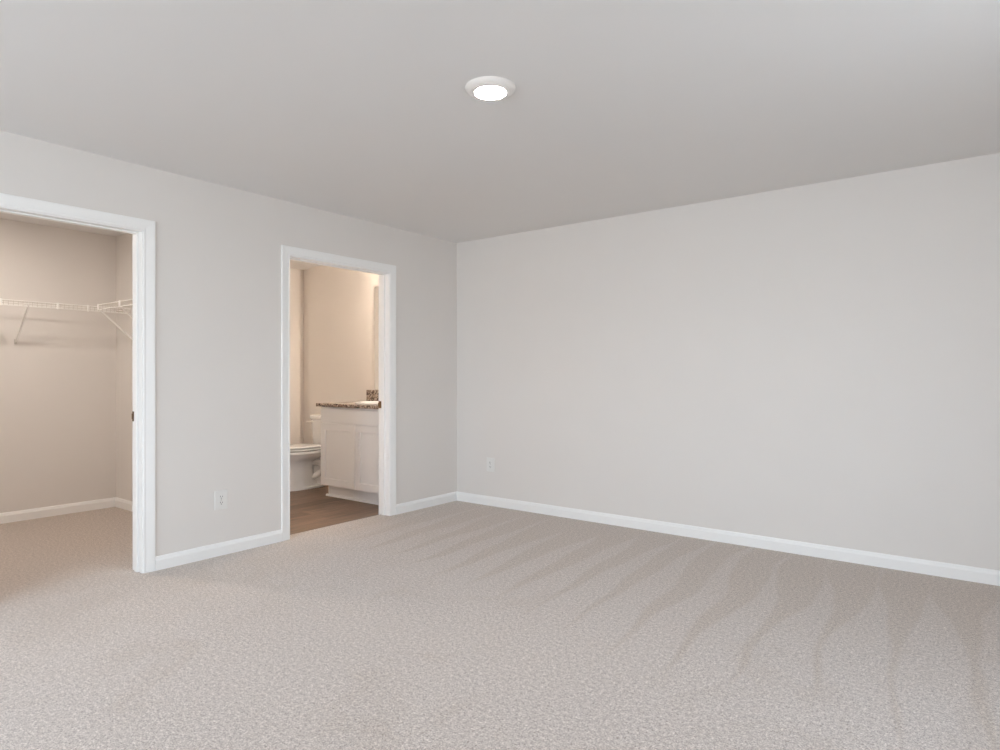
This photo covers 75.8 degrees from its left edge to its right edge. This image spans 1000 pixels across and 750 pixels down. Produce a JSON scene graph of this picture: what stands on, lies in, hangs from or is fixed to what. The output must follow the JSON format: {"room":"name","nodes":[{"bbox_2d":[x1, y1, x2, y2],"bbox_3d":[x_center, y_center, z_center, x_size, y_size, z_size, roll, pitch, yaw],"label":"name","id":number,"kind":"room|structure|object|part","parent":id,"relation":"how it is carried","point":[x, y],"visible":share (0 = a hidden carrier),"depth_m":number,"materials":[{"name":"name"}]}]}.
{"room":"empty bedroom","nodes":[
{"label":"empty bedroom","id":0,"kind":"room"},
{"bbox_2d":[0,218,115,512],"bbox_3d":[-4.229,-0.011,4.901,0.100,2.490,2.360,0,0,37],"label":"wall","id":1,"kind":"structure","parent":0,"point":[58,380],"depth_m":5.43,"materials":[{"name":"paint"}]},
{"bbox_2d":[0,497,115,523],"bbox_3d":[-4.153,1.142,4.906,0.014,0.084,2.260,0,0,37],"label":"baseboard","id":2,"kind":"structure","parent":1,"relation":"attached to","point":[14,516],"depth_m":5.42,"materials":[{"name":"paint"}]},
{"bbox_2d":[0,298,130,343],"bbox_3d":[-4.018,-0.422,4.837,0.313,0.331,2.196,0,0,37],"label":"wire shelf","id":3,"kind":"object","parent":1,"relation":"attached to","point":[28,305],"visible":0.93,"depth_m":5.20,"materials":[{"name":"metal"}]},
{"bbox_3d":[-4.133,-0.576,4.925,0.008,0.008,2.196,0,0,37],"label":"rail","id":4,"kind":"part","parent":3,"relation":"part of","materials":[{"name":"plastic"}]},
{"bbox_3d":[-4.021,-0.577,4.839,0.006,0.006,2.196,0,0,37],"label":"rail","id":5,"kind":"part","parent":3,"relation":"part of","materials":[{"name":"plastic"}]},
{"bbox_3d":[-3.904,-0.582,4.749,0.006,0.006,2.196,0,0,37],"label":"rail","id":6,"kind":"part","parent":3,"relation":"part of","materials":[{"name":"plastic"}]},
{"bbox_3d":[-3.902,-0.541,4.748,0.006,0.006,2.196,0,0,37],"label":"rail","id":7,"kind":"part","parent":3,"relation":"part of","materials":[{"name":"plastic"}]},
{"bbox_2d":[116,233,132,500],"bbox_3d":[-2.723,-0.006,5.303,2.445,2.500,0.110,0,0,37],"label":"wall","id":8,"kind":"structure","parent":0,"point":[124,243],"depth_m":5.70,"materials":[{"name":"paint"}]},
{"bbox_2d":[97,299,132,340],"bbox_3d":[-2.730,-0.426,5.042,1.296,0.331,0.313,0,0,37],"label":"wire shelf","id":9,"kind":"object","parent":8,"relation":"attached to","point":[120,304],"visible":0.41,"depth_m":5.26,"materials":[{"name":"metal"}]},
{"bbox_2d":[115,497,132,511],"bbox_3d":[-2.633,1.142,5.156,2.124,0.084,0.014,0,0,37],"label":"baseboard","id":10,"kind":"structure","parent":8,"relation":"attached to","point":[124,504],"depth_m":5.68,"materials":[{"name":"paint"}]},
{"bbox_2d":[0,130,456,556],"bbox_3d":[-2.592,-0.011,3.357,0.130,2.490,7.000,0,0,37],"label":"wall","id":11,"kind":"structure","parent":0,"point":[218,247],"depth_m":4.29,"materials":[{"name":"paint"}]},
{"bbox_2d":[0,193,154,572],"bbox_3d":[-2.440,0.127,3.554,0.154,2.125,0.964,0,0,37],"label":"door frame","id":12,"kind":"structure","parent":11,"relation":"in","point":[143,231],"depth_m":3.85,"materials":[{"name":"paint"}]},
{"bbox_2d":[155,529,281,570],"bbox_3d":[-1.825,1.142,4.239,0.014,0.084,0.874,0,0,37],"label":"baseboard","id":13,"kind":"structure","parent":11,"relation":"attached to","point":[174,559],"depth_m":4.19,"materials":[{"name":"paint"}]},
{"bbox_2d":[214,489,227,509],"bbox_3d":[-1.836,0.819,4.228,0.009,0.127,0.090,0,0,37],"label":"wall outlet","id":14,"kind":"object","parent":11,"relation":"attached to","point":[221,496],"visible":1,"depth_m":4.22,"materials":[{"name":"plastic"}]},
{"bbox_2d":[281,245,395,540],"bbox_3d":[-1.279,0.127,5.069,0.154,2.125,1.107,0,0,37],"label":"door frame","id":15,"kind":"structure","parent":11,"relation":"in","point":[386,272],"depth_m":5.42,"materials":[{"name":"paint"}]},
{"bbox_2d":[396,491,456,514],"bbox_3d":[-0.645,1.142,5.778,0.014,0.084,0.789,0,0,37],"label":"baseboard","id":16,"kind":"structure","parent":11,"relation":"attached to","point":[405,507],"depth_m":5.74,"materials":[{"name":"paint"}]},
{"bbox_2d":[290,268,303,443],"bbox_3d":[-2.972,-0.006,6.905,0.100,2.500,2.130,0,0,37],"label":"wall","id":17,"kind":"structure","parent":0,"point":[296,275],"depth_m":7.57,"materials":[{"name":"paint"}]},
{"bbox_2d":[0,485,999,749],"bbox_3d":[-1.540,1.214,2.588,7.425,0.060,7.060,0,0,37],"label":"floor","id":18,"kind":"structure","parent":0,"point":[455,625],"depth_m":2.85,"materials":[{"name":"carpet"}]},
{"bbox_2d":[290,414,327,490],"bbox_3d":[-2.034,0.813,6.880,0.482,0.753,0.769,0,0,37],"label":"toilet","id":19,"kind":"object","parent":18,"relation":"on","point":[305,459],"visible":0.55,"depth_m":6.72,"materials":[{"name":"ceramic"}]},
{"bbox_3d":[-2.116,0.771,6.772,0.376,0.019,0.491,0,0,37],"label":"seat","id":20,"kind":"part","parent":19,"relation":"part of","materials":[{"name":"ceramic"}]},
{"bbox_3d":[-2.116,0.747,6.772,0.374,0.021,0.490,0,0,37],"label":"lid","id":21,"kind":"part","parent":19,"relation":"part of","materials":[{"name":"ceramic"}]},
{"bbox_3d":[-2.093,0.989,6.802,0.376,0.402,0.574,0,0,37],"label":"bowl","id":22,"kind":"part","parent":19,"relation":"part of","materials":[{"name":"ceramic"}]},
{"bbox_3d":[-1.884,0.459,7.075,0.482,0.045,0.226,0,0,37],"label":"tank lid","id":23,"kind":"part","parent":19,"relation":"part of","materials":[{"name":"ceramic"}]},
{"bbox_3d":[-1.884,0.637,7.075,0.454,0.310,0.204,0,0,37],"label":"tank","id":24,"kind":"part","parent":19,"relation":"part of","materials":[{"name":"ceramic"}]},
{"bbox_2d":[321,407,378,504],"bbox_3d":[-1.142,0.748,6.248,1.083,0.884,0.643,0,0,37],"label":"vanity cabinet","id":25,"kind":"object","parent":18,"relation":"on","point":[349,436],"visible":0.44,"depth_m":6.07,"materials":[{"name":"paint"}]},
{"bbox_3d":[-1.556,0.767,6.172,0.512,0.605,0.019,0,0,37],"label":"door","id":26,"kind":"part","parent":25,"relation":"part of","materials":[{"name":"paint"}]},
{"bbox_2d":[316,390,378,408],"bbox_3d":[-1.166,0.229,6.254,1.128,0.150,0.663,0,0,37],"label":"countertop","id":27,"kind":"structure","parent":25,"relation":"on","point":[371,395],"depth_m":6.26,"materials":[{"name":"stone"}]},
{"bbox_2d":[355,401,378,404],"bbox_3d":[-1.171,0.331,6.230,0.530,0.153,0.410,0,0,37],"label":"sink","id":28,"kind":"object","parent":27,"relation":"in","point":[358,402],"visible":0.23,"depth_m":6.13,"materials":[{"name":"ceramic"}]},
{"bbox_3d":[-1.349,0.388,6.013,1.035,0.132,0.019,0,0,37],"label":"drawer","id":29,"kind":"part","parent":25,"relation":"part of","materials":[{"name":"paint"}]},
{"bbox_3d":[-1.296,1.180,6.041,1.075,0.020,0.014,0,0,37],"label":"shoe moulding","id":30,"kind":"part","parent":25,"relation":"part of","materials":[{"name":"paint"}]},
{"bbox_3d":[-1.143,0.767,5.856,0.518,0.605,0.019,0,0,37],"label":"door","id":31,"kind":"part","parent":25,"relation":"part of","materials":[{"name":"paint"}]},
{"bbox_2d":[0,0,999,269],"bbox_3d":[-1.538,-1.306,2.549,7.675,0.100,7.300,0,0,37],"label":"ceiling","id":32,"kind":"structure","parent":0,"point":[359,109],"depth_m":2.91,"materials":[{"name":"paint"}]},
{"bbox_2d":[465,76,515,100],"bbox_3d":[-0.042,-1.242,2.802,0.221,0.028,0.221,0,0,37],"label":"recessed light","id":33,"kind":"object","parent":32,"relation":"in","point":[485,88],"visible":1,"depth_m":2.76,"materials":[{"name":"plastic"}]},
{"bbox_2d":[304,153,999,570],"bbox_3d":[0.676,-0.006,5.356,7.575,2.500,0.150,0,0,37],"label":"wall","id":34,"kind":"structure","parent":0,"point":[817,363],"depth_m":4.46,"materials":[{"name":"paint"}]},
{"bbox_2d":[366,390,378,400],"bbox_3d":[-0.971,0.213,6.509,1.128,0.119,0.020,0,0,37],"label":"backsplash","id":35,"kind":"structure","parent":34,"relation":"attached to","point":[371,395],"depth_m":6.79,"materials":[{"name":"stone"}]},
{"bbox_2d":[375,287,378,389],"bbox_3d":[-0.954,-0.393,6.508,0.934,1.086,0.006,0,0,37],"label":"wall mirror","id":36,"kind":"object","parent":34,"relation":"attached to","point":[376,288],"visible":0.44,"depth_m":6.77,"materials":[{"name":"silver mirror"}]},
{"bbox_2d":[487,457,494,471],"bbox_3d":[-0.087,0.812,5.841,0.090,0.127,0.009,0,0,37],"label":"wall outlet","id":37,"kind":"object","parent":34,"relation":"attached to","point":[490,461],"visible":1,"depth_m":5.83,"materials":[{"name":"plastic"}]},
{"bbox_2d":[457,491,999,585],"bbox_3d":[1.549,1.142,4.584,4.950,0.084,0.014,0,0,37],"label":"baseboard","id":38,"kind":"structure","parent":34,"relation":"attached to","point":[928,567],"depth_m":4.39,"materials":[{"name":"paint"}]}
]}

